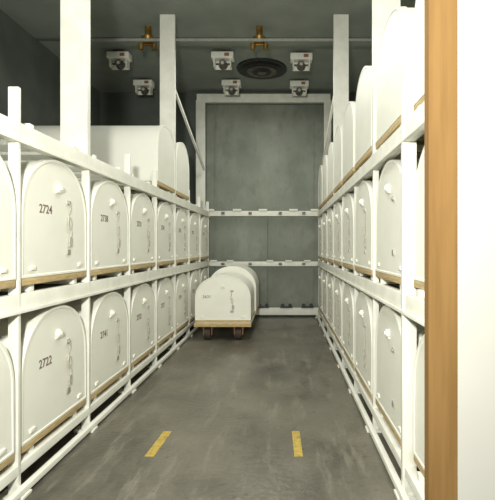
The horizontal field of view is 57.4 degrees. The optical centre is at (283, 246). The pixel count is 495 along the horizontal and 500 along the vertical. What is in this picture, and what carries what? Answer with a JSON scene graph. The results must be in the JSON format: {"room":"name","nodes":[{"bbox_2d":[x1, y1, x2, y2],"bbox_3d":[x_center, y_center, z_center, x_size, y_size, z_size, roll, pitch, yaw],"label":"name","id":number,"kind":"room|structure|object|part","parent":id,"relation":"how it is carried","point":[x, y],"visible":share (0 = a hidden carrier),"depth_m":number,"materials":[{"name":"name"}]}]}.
{"room":"storage room","nodes":[
{"label":"storage room","id":0,"kind":"room"},
{"bbox_2d":[0,9,99,125],"bbox_3d":[-4.100,-0.950,4.200,0.100,4.900,11.400,0,0,0],"label":"wall","id":1,"kind":"structure","parent":0,"point":[26,63],"depth_m":7.19,"materials":[{"name":"grey paint"}]},
{"bbox_2d":[34,37,371,40],"bbox_3d":[-0.450,-3.385,7.325,7.200,0.030,0.050,0,0,0],"label":"pipe","id":2,"kind":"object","parent":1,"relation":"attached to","point":[35,38],"depth_m":7.30,"materials":[{"name":"grey metal"}]},
{"bbox_2d":[0,0,415,91],"bbox_3d":[-0.450,-3.450,4.250,7.400,0.100,11.500,0,0,0],"label":"ceiling","id":3,"kind":"structure","parent":0,"point":[195,71],"depth_m":7.17,"materials":[{"name":"grey paint"}]},
{"bbox_2d":[107,49,131,69],"bbox_3d":[-2.850,-3.245,7.793,0.380,0.310,0.215,0,0,0],"label":"ceiling spotlight","id":4,"kind":"object","parent":3,"relation":"hanging from","point":[119,59],"visible":1,"depth_m":7.73,"materials":[{"name":"paint"}]},
{"bbox_2d":[133,78,154,94],"bbox_3d":[-2.830,-3.245,9.092,0.380,0.310,0.215,0,0,0],"label":"ceiling spotlight","id":5,"kind":"object","parent":3,"relation":"hanging from","point":[144,86],"visible":1,"depth_m":9.03,"materials":[{"name":"paint"}]},
{"bbox_2d":[138,25,156,50],"bbox_3d":[-2.100,-3.220,6.950,0.288,0.360,0.200,0,0,0],"label":"sprinkler","id":6,"kind":"object","parent":3,"relation":"attached to","point":[153,45],"visible":0.89,"depth_m":6.90,"materials":[{"name":"gold metal"}]},
{"bbox_2d":[211,49,233,69],"bbox_3d":[-1.060,-3.245,7.793,0.380,0.310,0.215,0,0,0],"label":"ceiling spotlight","id":7,"kind":"object","parent":3,"relation":"hanging from","point":[222,59],"visible":1,"depth_m":7.73,"materials":[{"name":"paint"}]},
{"bbox_2d":[222,78,240,94],"bbox_3d":[-1.060,-3.245,9.092,0.380,0.310,0.215,0,0,0],"label":"ceiling spotlight","id":8,"kind":"object","parent":3,"relation":"hanging from","point":[231,86],"visible":1,"depth_m":9.03,"materials":[{"name":"paint"}]},
{"bbox_2d":[250,25,268,50],"bbox_3d":[-0.380,-3.220,6.950,0.288,0.360,0.200,0,0,0],"label":"sprinkler","id":9,"kind":"object","parent":3,"relation":"attached to","point":[259,29],"visible":0.9,"depth_m":6.90,"materials":[{"name":"gold metal"}]},
{"bbox_2d":[237,58,286,78],"bbox_3d":[-0.420,-3.349,8.550,0.940,0.103,0.940,0,0,0],"label":"ceiling vent","id":10,"kind":"object","parent":3,"relation":"in","point":[255,68],"visible":1,"depth_m":8.42,"materials":[{"name":"metal"}]},
{"bbox_2d":[290,79,308,95],"bbox_3d":[0.310,-3.245,9.143,0.380,0.310,0.215,0,0,0],"label":"ceiling spotlight","id":11,"kind":"object","parent":3,"relation":"hanging from","point":[299,87],"visible":1,"depth_m":9.08,"materials":[{"name":"paint"}]},
{"bbox_2d":[290,51,311,70],"bbox_3d":[0.300,-3.245,7.843,0.380,0.310,0.215,0,0,0],"label":"ceiling spotlight","id":12,"kind":"object","parent":3,"relation":"hanging from","point":[301,60],"visible":1,"depth_m":7.78,"materials":[{"name":"paint"}]},
{"bbox_2d":[0,315,419,499],"bbox_3d":[-0.450,1.550,4.250,7.400,0.100,11.500,0,0,0],"label":"floor","id":13,"kind":"structure","parent":0,"point":[231,407],"depth_m":3.58,"materials":[{"name":"concrete"}]},
{"bbox_2d":[0,87,209,499],"bbox_3d":[-2.645,0.270,5.630,2.210,2.460,7.900,0,0,0],"label":"storage rack","id":14,"kind":"object","parent":13,"relation":"on","point":[21,137],"visible":0.53,"depth_m":3.59,"materials":[{"name":"metal"}]},
{"bbox_2d":[0,341,14,470],"bbox_3d":[-2.582,0.842,2.217,2.028,0.847,0.898,0,0,0],"label":"storage container","id":15,"kind":"object","parent":14,"relation":"on","point":[7,384],"visible":1,"depth_m":2.60,"materials":[{"name":"paint"}]},
{"bbox_2d":[0,156,15,288],"bbox_3d":[-2.574,-0.185,2.217,2.028,0.847,0.898,0,0,0],"label":"storage container","id":16,"kind":"object","parent":14,"relation":"on","point":[7,196],"visible":1,"depth_m":2.59,"materials":[{"name":"paint"}]},
{"bbox_3d":[-1.620,0.260,2.705,0.062,2.440,0.030,0,0,0],"label":"post","id":17,"kind":"part","parent":14,"relation":"part of","materials":[{"name":"metal"}]},
{"bbox_3d":[-1.620,1.490,2.705,0.160,0.020,0.100,0,0,0],"label":"foot plate","id":18,"kind":"part","parent":14,"relation":"part of","materials":[{"name":"paint"}]},
{"bbox_2d":[0,305,85,453],"bbox_3d":[-2.584,0.842,3.192,2.028,0.847,0.898,0,0,0],"label":"storage container","id":19,"kind":"object","parent":14,"relation":"on","point":[53,338],"visible":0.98,"depth_m":3.08,"materials":[{"name":"paint"}]},
{"bbox_3d":[-1.590,0.615,3.192,0.040,0.064,0.080,0,0,0],"label":"knob","id":20,"kind":"part","parent":19,"relation":"part of","materials":[{"name":"paint"}]},
{"bbox_3d":[-1.594,0.863,3.346,0.018,0.324,0.062,0,0,0],"label":"cord","id":21,"kind":"part","parent":19,"relation":"part of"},
{"bbox_2d":[4,160,86,285],"bbox_3d":[-2.582,-0.185,3.192,2.028,0.847,0.898,0,0,0],"label":"storage container","id":22,"kind":"object","parent":14,"relation":"on","point":[53,207],"visible":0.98,"depth_m":3.11,"materials":[{"name":"paint"}]},
{"bbox_3d":[-1.588,-0.412,3.192,0.040,0.064,0.080,0,0,0],"label":"knob","id":23,"kind":"part","parent":22,"relation":"part of","materials":[{"name":"paint"}]},
{"bbox_3d":[-1.592,-0.164,3.346,0.018,0.324,0.062,0,0,0],"label":"cord","id":24,"kind":"part","parent":22,"relation":"part of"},
{"bbox_2d":[0,292,128,399],"bbox_3d":[-2.580,0.842,4.168,2.028,0.847,0.898,0,0,0],"label":"storage container","id":25,"kind":"object","parent":14,"relation":"on","point":[109,324],"visible":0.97,"depth_m":4.05,"materials":[{"name":"paint"}]},
{"bbox_3d":[-1.586,0.615,4.168,0.040,0.064,0.080,0,0,0],"label":"knob","id":26,"kind":"part","parent":25,"relation":"part of","materials":[{"name":"paint"}]},
{"bbox_3d":[-1.590,0.874,4.322,0.017,0.342,0.061,0,0,0],"label":"cord","id":27,"kind":"part","parent":25,"relation":"part of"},
{"bbox_2d":[0,283,154,366],"bbox_3d":[-2.583,0.842,5.143,2.028,0.847,0.898,0,0,0],"label":"storage container","id":28,"kind":"object","parent":14,"relation":"on","point":[142,296],"visible":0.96,"depth_m":5.06,"materials":[{"name":"paint"}]},
{"bbox_3d":[-1.593,0.876,5.297,0.018,0.348,0.061,0,0,0],"label":"cord","id":29,"kind":"part","parent":28,"relation":"part of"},
{"bbox_3d":[-1.620,0.365,3.680,0.062,2.230,0.030,0,0,0],"label":"post","id":30,"kind":"part","parent":14,"relation":"part of","materials":[{"name":"metal"}]},
{"bbox_3d":[-1.620,1.490,3.680,0.160,0.020,0.100,0,0,0],"label":"foot plate","id":31,"kind":"part","parent":14,"relation":"part of","materials":[{"name":"paint"}]},
{"bbox_2d":[0,125,174,192],"bbox_3d":[-2.587,-1.214,6.117,2.000,0.847,0.898,0,0,0],"label":"storage container","id":32,"kind":"object","parent":14,"relation":"on","point":[150,148],"visible":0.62,"depth_m":5.70,"materials":[{"name":"paint"}]},
{"bbox_3d":[-1.570,1.458,5.630,0.040,0.040,7.860,0,0,0],"label":"floor rail","id":33,"kind":"part","parent":14,"relation":"part of","materials":[{"name":"metal"}]},
{"bbox_2d":[79,181,128,275],"bbox_3d":[-2.577,-0.185,4.168,2.028,0.847,0.898,0,0,0],"label":"storage container","id":34,"kind":"object","parent":14,"relation":"on","point":[109,220],"visible":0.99,"depth_m":4.09,"materials":[{"name":"paint"}]},
{"bbox_3d":[-1.583,-0.412,4.168,0.040,0.064,0.080,0,0,0],"label":"knob","id":35,"kind":"part","parent":34,"relation":"part of","materials":[{"name":"paint"}]},
{"bbox_3d":[-1.587,-0.153,4.322,0.017,0.342,0.061,0,0,0],"label":"cord","id":36,"kind":"part","parent":34,"relation":"part of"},
{"bbox_2d":[77,278,173,346],"bbox_3d":[-2.585,0.842,6.117,2.028,0.847,0.898,0,0,0],"label":"storage container","id":37,"kind":"object","parent":14,"relation":"on","point":[165,292],"visible":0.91,"depth_m":6.04,"materials":[{"name":"paint"}]},
{"bbox_3d":[-1.620,0.260,4.655,0.062,2.440,0.030,0,0,0],"label":"post","id":38,"kind":"part","parent":14,"relation":"part of","materials":[{"name":"metal"}]},
{"bbox_3d":[-1.620,1.490,4.655,0.160,0.020,0.100,0,0,0],"label":"foot plate","id":39,"kind":"part","parent":14,"relation":"part of","materials":[{"name":"paint"}]},
{"bbox_2d":[123,193,155,269],"bbox_3d":[-2.582,-0.185,5.143,2.028,0.847,0.898,0,0,0],"label":"storage container","id":40,"kind":"object","parent":14,"relation":"on","point":[143,228],"visible":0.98,"depth_m":5.09,"materials":[{"name":"paint"}]},
{"bbox_3d":[-1.592,-0.151,5.297,0.018,0.348,0.061,0,0,0],"label":"cord","id":41,"kind":"part","parent":40,"relation":"part of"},
{"bbox_2d":[97,273,188,331],"bbox_3d":[-2.580,0.842,7.093,2.028,0.847,0.898,0,0,0],"label":"storage container","id":42,"kind":"object","parent":14,"relation":"on","point":[182,289],"visible":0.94,"depth_m":7.02,"materials":[{"name":"paint"}]},
{"bbox_3d":[-1.620,0.260,5.630,0.062,2.440,0.030,0,0,0],"label":"post","id":43,"kind":"part","parent":14,"relation":"part of","materials":[{"name":"metal"}]},
{"bbox_2d":[157,202,174,265],"bbox_3d":[-2.583,-0.185,6.117,2.028,0.847,0.898,0,0,0],"label":"storage container","id":44,"kind":"object","parent":14,"relation":"on","point":[165,220],"visible":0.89,"depth_m":6.08,"materials":[{"name":"paint"}]},
{"bbox_2d":[134,270,199,320],"bbox_3d":[-2.571,0.842,8.068,2.028,0.847,0.898,0,0,0],"label":"storage container","id":45,"kind":"object","parent":14,"relation":"on","point":[194,276],"visible":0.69,"depth_m":7.91,"materials":[{"name":"paint"}]},
{"bbox_2d":[149,142,188,199],"bbox_3d":[-2.587,-1.214,7.093,2.000,0.847,0.898,0,0,0],"label":"storage container","id":46,"kind":"object","parent":14,"relation":"on","point":[182,162],"visible":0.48,"depth_m":7.06,"materials":[{"name":"paint"}]},
{"bbox_3d":[-1.620,0.365,6.605,0.062,2.230,0.030,0,0,0],"label":"post","id":47,"kind":"part","parent":14,"relation":"part of","materials":[{"name":"metal"}]},
{"bbox_2d":[151,268,207,282],"bbox_3d":[-2.573,0.842,9.043,2.028,0.847,0.898,0,0,0],"label":"storage container","id":48,"kind":"object","parent":14,"relation":"on","point":[204,274],"visible":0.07,"depth_m":8.94,"materials":[{"name":"paint"}]},
{"bbox_2d":[176,208,188,262],"bbox_3d":[-2.584,-0.185,7.093,2.028,0.847,0.898,0,0,0],"label":"storage container","id":49,"kind":"object","parent":14,"relation":"on","point":[182,231],"visible":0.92,"depth_m":7.04,"materials":[{"name":"paint"}]},
{"bbox_3d":[-1.620,0.260,7.580,0.062,2.440,0.030,0,0,0],"label":"post","id":50,"kind":"part","parent":14,"relation":"part of","materials":[{"name":"metal"}]},
{"bbox_2d":[190,213,199,260],"bbox_3d":[-2.583,-0.185,8.068,2.028,0.847,0.898,0,0,0],"label":"storage container","id":51,"kind":"object","parent":14,"relation":"on","point":[194,223],"visible":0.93,"depth_m":8.05,"materials":[{"name":"paint"}]},
{"bbox_3d":[-1.620,0.260,8.555,0.062,2.440,0.030,0,0,0],"label":"post","id":52,"kind":"part","parent":14,"relation":"part of","materials":[{"name":"metal"}]},
{"bbox_2d":[201,217,208,258],"bbox_3d":[-2.571,-0.185,9.043,2.028,0.847,0.898,0,0,0],"label":"storage container","id":53,"kind":"object","parent":14,"relation":"on","point":[204,224],"visible":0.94,"depth_m":9.00,"materials":[{"name":"paint"}]},
{"bbox_3d":[-1.620,0.260,9.530,0.062,2.440,0.030,0,0,0],"label":"post","id":54,"kind":"part","parent":14,"relation":"part of","materials":[{"name":"metal"}]},
{"bbox_2d":[144,431,171,456],"bbox_3d":[-0.955,1.499,3.440,0.068,0.002,0.444,0,0,3],"label":"floor marking","id":55,"kind":"object","parent":13,"relation":"on","point":[156,446],"depth_m":3.41,"materials":[{"name":"yellow paint"}]},
{"bbox_2d":[194,313,255,338],"bbox_3d":[-0.985,1.360,8.250,0.920,0.280,2.100,0,0,0],"label":"transport dolly","id":56,"kind":"object","parent":13,"relation":"on","point":[207,327],"visible":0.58,"depth_m":7.21,"materials":[{"name":"paint"}]},
{"bbox_2d":[195,272,254,322],"bbox_3d":[-0.985,0.838,7.721,0.898,0.762,0.998,0,0,0],"label":"storage container","id":57,"kind":"object","parent":56,"relation":"on","point":[228,297],"visible":1,"depth_m":7.25,"materials":[{"name":"paint"}]},
{"bbox_2d":[211,264,258,312],"bbox_3d":[-0.955,0.786,8.745,0.898,0.866,0.970,0,0,0],"label":"storage container","id":58,"kind":"object","parent":56,"relation":"on","point":[244,270],"visible":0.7,"depth_m":8.26,"materials":[{"name":"paint"}]},
{"bbox_2d":[196,94,330,314],"bbox_3d":[-0.440,-0.900,9.680,2.920,4.800,0.220,0,0,0],"label":"rack","id":59,"kind":"object","parent":13,"relation":"on","point":[202,100],"visible":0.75,"depth_m":9.69,"materials":[{"name":"metal"}]},
{"bbox_3d":[-1.800,-0.835,9.740,0.200,4.670,0.080,0,0,0],"label":"post","id":60,"kind":"part","parent":59,"relation":"part of","materials":[{"name":"metal"}]},
{"bbox_3d":[0.940,-0.835,9.740,0.160,4.670,0.080,0,0,0],"label":"post","id":61,"kind":"part","parent":59,"relation":"part of","materials":[{"name":"metal"}]},
{"bbox_2d":[292,431,302,456],"bbox_3d":[0.100,1.499,3.440,0.062,0.002,0.442,0,0,-1],"label":"floor marking","id":62,"kind":"object","parent":13,"relation":"on","point":[297,446],"depth_m":3.41,"materials":[{"name":"yellow paint"}]},
{"bbox_2d":[316,80,423,499],"bbox_3d":[1.775,0.250,5.630,2.210,2.500,7.900,0,0,0],"label":"storage rack","id":63,"kind":"object","parent":13,"relation":"on","point":[408,300],"visible":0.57,"depth_m":2.69,"materials":[{"name":"metal"}]},
{"bbox_2d":[60,0,399,155],"bbox_3d":[-0.425,-2.075,3.680,4.950,2.648,0.056,0,0,0],"label":"frame","id":64,"kind":"object","parent":63,"relation":"on","point":[74,14],"visible":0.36,"depth_m":3.65,"materials":[{"name":"paint"}]},
{"bbox_2d":[90,14,371,195],"bbox_3d":[-0.425,-2.075,8.070,4.950,2.648,2.985,0,0,0],"label":"frame","id":65,"kind":"object","parent":63,"relation":"on","point":[168,92],"visible":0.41,"depth_m":6.58,"materials":[{"name":"paint"}]},
{"bbox_3d":[0.750,0.365,9.530,0.048,2.230,0.030,0,0,0],"label":"post","id":66,"kind":"part","parent":63,"relation":"part of","materials":[{"name":"metal"}]},
{"bbox_2d":[318,268,321,311],"bbox_3d":[1.708,0.842,9.043,2.028,0.847,0.898,0,0,0],"label":"storage container","id":67,"kind":"object","parent":63,"relation":"on","point":[320,269],"visible":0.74,"depth_m":8.96,"materials":[{"name":"paint"}]},
{"bbox_2d":[318,217,321,258],"bbox_3d":[1.708,-0.185,9.043,2.028,0.847,0.898,0,0,0],"label":"storage container","id":68,"kind":"object","parent":63,"relation":"on","point":[320,218],"visible":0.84,"depth_m":8.96,"materials":[{"name":"paint"}]},
{"bbox_2d":[318,165,323,209],"bbox_3d":[1.722,-1.214,9.043,2.000,0.847,0.898,0,0,0],"label":"storage container","id":69,"kind":"object","parent":63,"relation":"on","point":[320,205],"visible":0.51,"depth_m":8.96,"materials":[{"name":"paint"}]},
{"bbox_3d":[0.750,0.365,8.555,0.048,2.230,0.030,0,0,0],"label":"post","id":70,"kind":"part","parent":63,"relation":"part of","materials":[{"name":"metal"}]},
{"bbox_2d":[322,213,326,260],"bbox_3d":[1.708,-0.185,8.068,2.028,0.847,0.898,0,0,0],"label":"storage container","id":71,"kind":"object","parent":63,"relation":"on","point":[324,225],"visible":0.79,"depth_m":8.02,"materials":[{"name":"paint"}]},
{"bbox_2d":[322,155,328,204],"bbox_3d":[1.722,-1.214,8.068,2.000,0.847,0.898,0,0,0],"label":"storage container","id":72,"kind":"object","parent":63,"relation":"on","point":[324,170],"visible":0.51,"depth_m":8.08,"materials":[{"name":"paint"}]},
{"bbox_3d":[0.750,0.365,7.580,0.048,2.230,0.030,0,0,0],"label":"post","id":73,"kind":"part","parent":63,"relation":"part of","materials":[{"name":"metal"}]},
{"bbox_2d":[327,142,332,199],"bbox_3d":[1.722,-1.214,7.093,2.000,0.847,0.898,0,0,0],"label":"storage container","id":74,"kind":"object","parent":63,"relation":"on","point":[330,150],"visible":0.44,"depth_m":7.04,"materials":[{"name":"paint"}]},
{"bbox_2d":[327,208,332,262],"bbox_3d":[1.708,-0.185,7.093,2.028,0.847,0.898,0,0,0],"label":"storage container","id":75,"kind":"object","parent":63,"relation":"on","point":[330,213],"visible":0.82,"depth_m":7.04,"materials":[{"name":"paint"}]},
{"bbox_3d":[0.750,0.365,6.605,0.048,2.230,0.030,0,0,0],"label":"post","id":76,"kind":"part","parent":63,"relation":"part of","materials":[{"name":"metal"}]},
{"bbox_2d":[333,202,341,265],"bbox_3d":[1.708,-0.185,6.117,2.028,0.847,0.898,0,0,0],"label":"storage container","id":77,"kind":"object","parent":63,"relation":"on","point":[337,232],"visible":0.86,"depth_m":6.08,"materials":[{"name":"paint"}]},
{"bbox_2d":[322,270,352,320],"bbox_3d":[1.708,0.842,8.068,2.028,0.847,0.898,0,0,0],"label":"storage container","id":78,"kind":"object","parent":63,"relation":"on","point":[324,279],"visible":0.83,"depth_m":8.02,"materials":[{"name":"paint"}]},
{"bbox_2d":[333,125,344,192],"bbox_3d":[1.722,-1.214,6.117,2.000,0.847,0.898,0,0,0],"label":"storage container","id":79,"kind":"object","parent":63,"relation":"on","point":[337,161],"visible":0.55,"depth_m":6.09,"materials":[{"name":"paint"}]},
{"bbox_3d":[0.750,0.365,5.630,0.048,2.230,0.030,0,0,0],"label":"post","id":80,"kind":"part","parent":63,"relation":"part of","materials":[{"name":"metal"}]},
{"bbox_2d":[342,193,353,269],"bbox_3d":[1.708,-0.185,5.143,2.028,0.847,0.898,0,0,0],"label":"storage container","id":81,"kind":"object","parent":63,"relation":"on","point":[348,208],"visible":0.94,"depth_m":5.07,"materials":[{"name":"paint"}]},
{"bbox_3d":[0.718,-0.164,4.989,0.018,0.324,0.063,0,0,0],"label":"cord","id":82,"kind":"part","parent":81,"relation":"part of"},
{"bbox_2d":[327,273,370,331],"bbox_3d":[1.708,0.842,7.093,2.028,0.847,0.898,0,0,0],"label":"storage container","id":83,"kind":"object","parent":63,"relation":"on","point":[330,276],"visible":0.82,"depth_m":7.04,"materials":[{"name":"paint"}]},
{"bbox_2d":[333,278,379,346],"bbox_3d":[1.708,0.842,6.117,2.028,0.847,0.898,0,0,0],"label":"storage container","id":84,"kind":"object","parent":63,"relation":"on","point":[337,302],"visible":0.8,"depth_m":6.00,"materials":[{"name":"paint"}]},
{"bbox_3d":[0.750,0.365,4.655,0.048,2.230,0.030,0,0,0],"label":"post","id":85,"kind":"part","parent":63,"relation":"part of","materials":[{"name":"metal"}]},
{"bbox_2d":[342,101,380,182],"bbox_3d":[1.722,-1.214,5.143,2.000,0.847,0.898,0,0,0],"label":"storage container","id":86,"kind":"object","parent":63,"relation":"on","point":[348,168],"visible":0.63,"depth_m":5.07,"materials":[{"name":"paint"}]},
{"bbox_3d":[0.700,1.458,5.630,0.040,0.040,7.860,0,0,0],"label":"floor rail","id":87,"kind":"part","parent":63,"relation":"part of","materials":[{"name":"metal"}]},
{"bbox_2d":[354,181,372,275],"bbox_3d":[1.708,-0.185,4.168,2.028,0.847,0.898,0,0,0],"label":"storage container","id":88,"kind":"object","parent":63,"relation":"on","point":[363,221],"visible":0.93,"depth_m":4.06,"materials":[{"name":"paint"}]},
{"bbox_3d":[0.718,-0.134,4.012,0.018,0.383,0.059,0,0,0],"label":"cord","id":89,"kind":"part","parent":88,"relation":"part of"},
{"bbox_2d":[354,292,384,399],"bbox_3d":[1.708,0.842,4.168,2.028,0.847,0.898,0,0,0],"label":"storage container","id":90,"kind":"object","parent":63,"relation":"on","point":[363,321],"visible":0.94,"depth_m":4.02,"materials":[{"name":"paint"}]},
{"bbox_3d":[0.718,0.893,4.012,0.018,0.383,0.059,0,0,0],"label":"cord","id":91,"kind":"part","parent":90,"relation":"part of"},
{"bbox_2d":[342,283,399,367],"bbox_3d":[1.708,0.842,5.143,2.028,0.847,0.898,0,0,0],"label":"storage container","id":92,"kind":"object","parent":63,"relation":"on","point":[348,293],"visible":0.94,"depth_m":5.05,"materials":[{"name":"paint"}]},
{"bbox_3d":[0.718,0.863,4.989,0.018,0.324,0.063,0,0,0],"label":"cord","id":93,"kind":"part","parent":92,"relation":"part of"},
{"bbox_3d":[0.750,1.490,3.680,0.160,0.020,0.100,0,0,0],"label":"foot plate","id":94,"kind":"part","parent":63,"relation":"part of","materials":[{"name":"paint"}]},
{"bbox_3d":[0.750,0.365,3.680,0.048,2.230,0.030,0,0,0],"label":"post","id":95,"kind":"part","parent":63,"relation":"part of","materials":[{"name":"metal"}]},
{"bbox_2d":[354,66,421,169],"bbox_3d":[1.722,-1.214,4.168,2.000,0.847,0.898,0,0,0],"label":"storage container","id":96,"kind":"object","parent":63,"relation":"on","point":[362,121],"visible":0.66,"depth_m":4.12,"materials":[{"name":"paint"}]},
{"bbox_2d":[375,160,418,283],"bbox_3d":[1.724,-0.185,3.192,2.028,0.847,0.898,0,0,0],"label":"storage container","id":97,"kind":"object","parent":63,"relation":"on","point":[388,199],"visible":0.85,"depth_m":3.17,"materials":[{"name":"paint"}]},
{"bbox_3d":[0.730,-0.412,3.192,0.040,0.064,0.080,0,0,0],"label":"knob","id":98,"kind":"part","parent":97,"relation":"part of","materials":[{"name":"paint"}]},
{"bbox_2d":[375,6,423,148],"bbox_3d":[1.738,-1.214,3.192,2.000,0.847,0.898,0,0,0],"label":"storage container","id":99,"kind":"object","parent":63,"relation":"on","point":[395,54],"visible":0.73,"depth_m":3.08,"materials":[{"name":"paint"}]},
{"bbox_2d":[375,305,423,445],"bbox_3d":[1.724,0.842,3.192,2.028,0.847,0.898,0,0,0],"label":"storage container","id":100,"kind":"object","parent":63,"relation":"on","point":[388,328],"visible":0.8,"depth_m":3.17,"materials":[{"name":"paint"}]},
{"bbox_3d":[0.730,0.615,3.192,0.040,0.064,0.080,0,0,0],"label":"knob","id":101,"kind":"part","parent":100,"relation":"part of","materials":[{"name":"paint"}]},
{"bbox_3d":[0.750,1.490,2.705,0.160,0.020,0.100,0,0,0],"label":"foot plate","id":102,"kind":"part","parent":63,"relation":"part of","materials":[{"name":"paint"}]},
{"bbox_3d":[0.750,0.240,2.705,0.086,2.480,0.036,0,0,0],"label":"post","id":103,"kind":"part","parent":63,"relation":"part of","materials":[{"name":"metal"}]},
{"bbox_2d":[413,147,423,289],"bbox_3d":[1.765,-0.185,2.217,2.000,0.847,0.898,0,0,0],"label":"storage container","id":104,"kind":"object","parent":63,"relation":"on","point":[418,201],"visible":0.24,"depth_m":2.56,"materials":[{"name":"paint"}]},
{"bbox_2d":[413,335,423,476],"bbox_3d":[1.765,0.842,2.217,2.000,0.847,0.898,0,0,0],"label":"storage container","id":105,"kind":"object","parent":63,"relation":"on","point":[418,374],"visible":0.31,"depth_m":2.56,"materials":[{"name":"paint"}]},
{"bbox_2d":[413,0,423,110],"bbox_3d":[1.765,-1.214,2.217,2.000,0.847,0.898,0,0,0],"label":"storage container","id":106,"kind":"object","parent":63,"relation":"on","point":[418,27],"visible":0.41,"depth_m":2.58,"materials":[{"name":"paint"}]},
{"bbox_2d":[100,92,356,267],"bbox_3d":[-0.450,-0.950,9.950,7.400,4.900,0.100,0,0,0],"label":"wall","id":107,"kind":"structure","parent":0,"point":[116,108],"depth_m":9.90,"materials":[{"name":"grey paint"}]},
{"bbox_2d":[209,266,267,305],"bbox_3d":[-1.030,0.907,9.858,1.340,1.185,0.046,0,0,0],"label":"metal panel","id":108,"kind":"object","parent":107,"relation":"attached to","point":[261,271],"visible":0.16,"depth_m":9.86,"materials":[{"name":"grey metal"}]},
{"bbox_2d":[209,216,267,260],"bbox_3d":[-1.030,-0.228,9.858,1.340,1.075,0.047,0,0,0],"label":"metal panel","id":109,"kind":"object","parent":107,"relation":"attached to","point":[236,238],"visible":0.77,"depth_m":9.86,"materials":[{"name":"grey metal"}]},
{"bbox_2d":[206,104,322,210],"bbox_3d":[-0.420,-1.945,9.858,2.560,2.350,0.047,0,0,0],"label":"metal panel","id":110,"kind":"object","parent":107,"relation":"attached to","point":[269,157],"visible":0.92,"depth_m":9.86,"materials":[{"name":"grey metal"}]},
{"bbox_2d":[268,266,317,315],"bbox_3d":[0.255,0.907,9.861,1.210,1.185,0.041,0,0,1],"label":"metal panel","id":111,"kind":"object","parent":107,"relation":"attached to","point":[296,286],"visible":0.56,"depth_m":9.87,"materials":[{"name":"grey metal"}]},
{"bbox_2d":[268,216,317,260],"bbox_3d":[0.255,-0.228,9.857,1.210,1.075,0.038,0,0,0],"label":"metal panel","id":112,"kind":"object","parent":107,"relation":"attached to","point":[294,238],"visible":0.83,"depth_m":9.86,"materials":[{"name":"grey metal"}]},
{"bbox_2d":[457,0,494,499],"bbox_3d":[1.806,-0.950,1.240,2.688,4.900,0.080,0,0,0],"label":"wall","id":113,"kind":"structure","parent":0,"point":[475,18],"depth_m":1.20,"materials":[{"name":"beige paint"}]},
{"bbox_2d":[424,0,456,499],"bbox_3d":[0.422,-0.950,1.212,0.076,4.900,0.035,0,0,0],"label":"trim","id":114,"kind":"structure","parent":113,"relation":"attached to","point":[440,16],"depth_m":1.20,"materials":[{"name":"brown wood"}]}
]}

